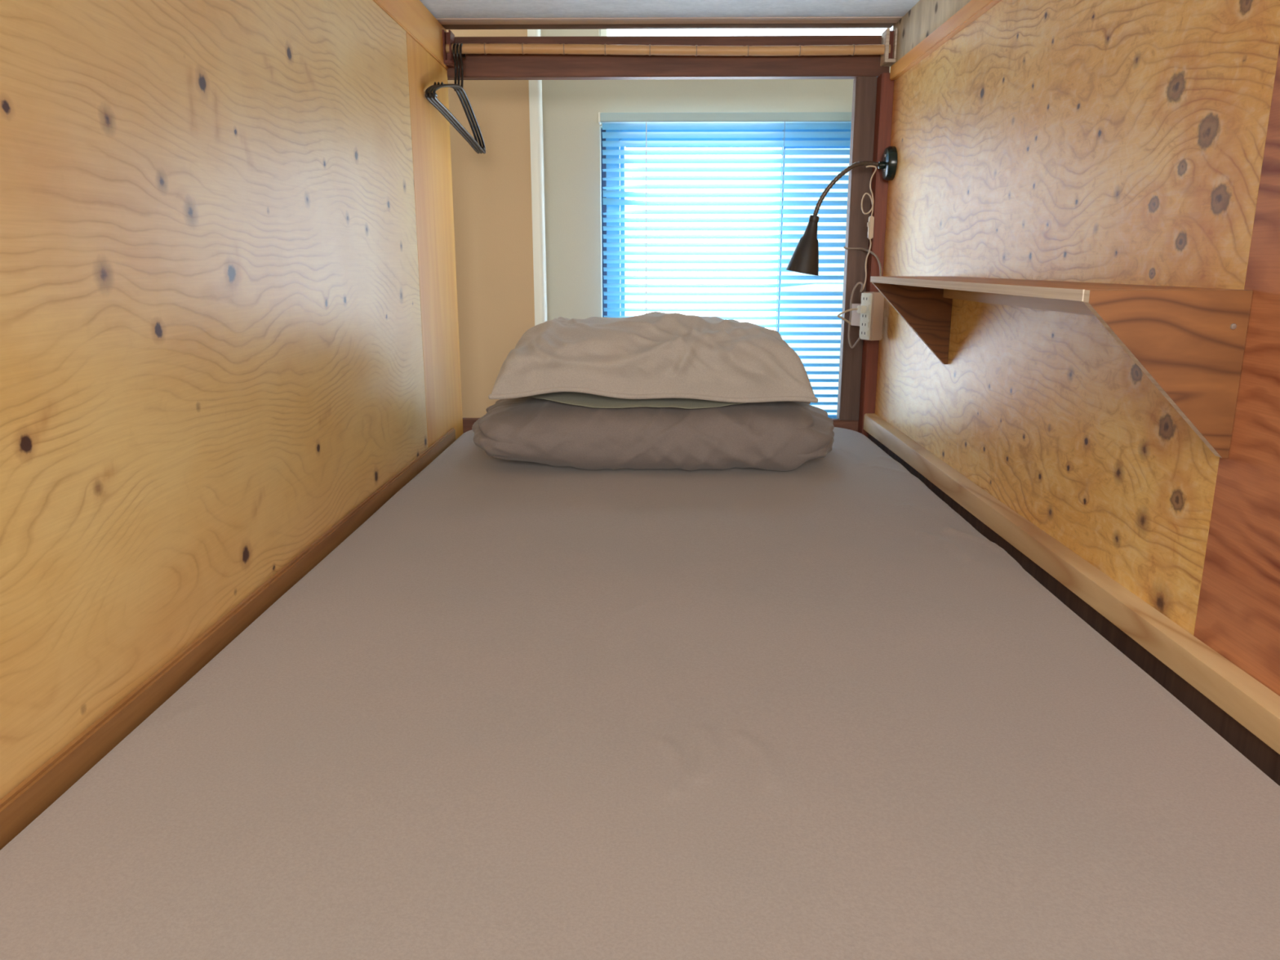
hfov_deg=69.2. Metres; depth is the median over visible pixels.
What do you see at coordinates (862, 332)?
socket
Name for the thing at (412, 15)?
trim
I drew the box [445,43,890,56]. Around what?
bamboo pole
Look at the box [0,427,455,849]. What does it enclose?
trim
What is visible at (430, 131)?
trim
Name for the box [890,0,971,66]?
trim
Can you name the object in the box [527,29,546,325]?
trim
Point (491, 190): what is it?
wall
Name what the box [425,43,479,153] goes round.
clothes hanger
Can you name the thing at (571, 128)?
wall
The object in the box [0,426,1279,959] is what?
mattress
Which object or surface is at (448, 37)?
bracket
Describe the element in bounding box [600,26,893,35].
window
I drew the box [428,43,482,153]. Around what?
clothes hanger
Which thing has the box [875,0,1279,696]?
wall
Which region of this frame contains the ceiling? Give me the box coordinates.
[419,0,919,17]
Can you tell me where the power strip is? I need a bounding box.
[843,246,884,348]
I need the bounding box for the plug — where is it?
[837,305,866,324]
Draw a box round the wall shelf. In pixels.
[870,275,1253,457]
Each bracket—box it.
[442,29,454,67]
[880,27,897,66]
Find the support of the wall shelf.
attached to the wall at (1097, 141)
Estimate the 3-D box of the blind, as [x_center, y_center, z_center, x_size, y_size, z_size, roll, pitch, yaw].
[0.281,-0.582,2.760,0.798,0.957,0.050,0,13,1]
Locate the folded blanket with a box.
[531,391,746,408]
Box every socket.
[858,329,867,336]
[859,320,868,328]
[860,303,869,310]
[860,312,869,319]
[861,295,870,302]
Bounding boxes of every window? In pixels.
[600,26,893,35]
[601,128,850,417]
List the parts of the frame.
foot rail, post, rail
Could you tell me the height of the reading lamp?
0.336 m
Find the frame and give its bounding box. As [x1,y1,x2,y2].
[446,35,1279,786]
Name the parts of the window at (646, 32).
frame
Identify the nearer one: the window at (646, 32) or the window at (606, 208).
the window at (646, 32)
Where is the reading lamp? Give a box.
[786,146,897,289]
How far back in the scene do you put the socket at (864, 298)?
2.23 m
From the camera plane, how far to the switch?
2.22 m
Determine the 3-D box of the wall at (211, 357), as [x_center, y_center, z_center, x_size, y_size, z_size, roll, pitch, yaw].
[-0.490,-0.212,1.149,0.012,1.018,1.720,0,13,1]
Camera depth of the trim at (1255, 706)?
1.10 m
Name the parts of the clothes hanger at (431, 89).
frame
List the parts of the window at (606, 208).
sash, frame, sash, glass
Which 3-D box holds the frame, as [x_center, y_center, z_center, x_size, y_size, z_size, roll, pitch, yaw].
[0.045,-0.033,1.427,1.180,1.642,2.195,0,13,1]
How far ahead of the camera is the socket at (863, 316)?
2.24 m
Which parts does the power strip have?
supply cord, supply cord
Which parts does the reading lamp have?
lamp shade, cord, cord, wall plate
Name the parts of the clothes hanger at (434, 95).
frame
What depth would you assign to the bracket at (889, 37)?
2.18 m
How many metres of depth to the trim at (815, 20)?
2.14 m
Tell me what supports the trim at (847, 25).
attached to the wall at (1097, 141)
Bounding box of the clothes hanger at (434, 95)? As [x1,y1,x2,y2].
[431,43,485,153]
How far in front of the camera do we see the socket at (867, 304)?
2.23 m
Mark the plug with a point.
(860, 308)
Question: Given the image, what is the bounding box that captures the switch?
[866,216,874,239]
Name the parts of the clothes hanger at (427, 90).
frame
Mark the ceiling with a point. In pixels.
(437, 8)
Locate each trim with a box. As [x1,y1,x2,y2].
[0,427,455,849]
[373,0,448,69]
[405,32,462,448]
[435,16,902,24]
[441,22,895,29]
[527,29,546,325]
[863,413,1279,754]
[889,0,1000,79]
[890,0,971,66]
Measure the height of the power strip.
0.245 m
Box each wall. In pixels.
[0,0,427,799]
[445,29,534,417]
[540,29,890,320]
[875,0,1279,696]
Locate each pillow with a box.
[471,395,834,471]
[488,311,817,402]
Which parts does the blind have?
ladder cord, ladder cord, ladder cord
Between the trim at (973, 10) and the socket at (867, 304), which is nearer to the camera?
the trim at (973, 10)
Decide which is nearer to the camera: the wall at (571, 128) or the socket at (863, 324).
the socket at (863, 324)
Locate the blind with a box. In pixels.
[598,111,851,418]
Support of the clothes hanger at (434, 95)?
hanging from the bamboo pole

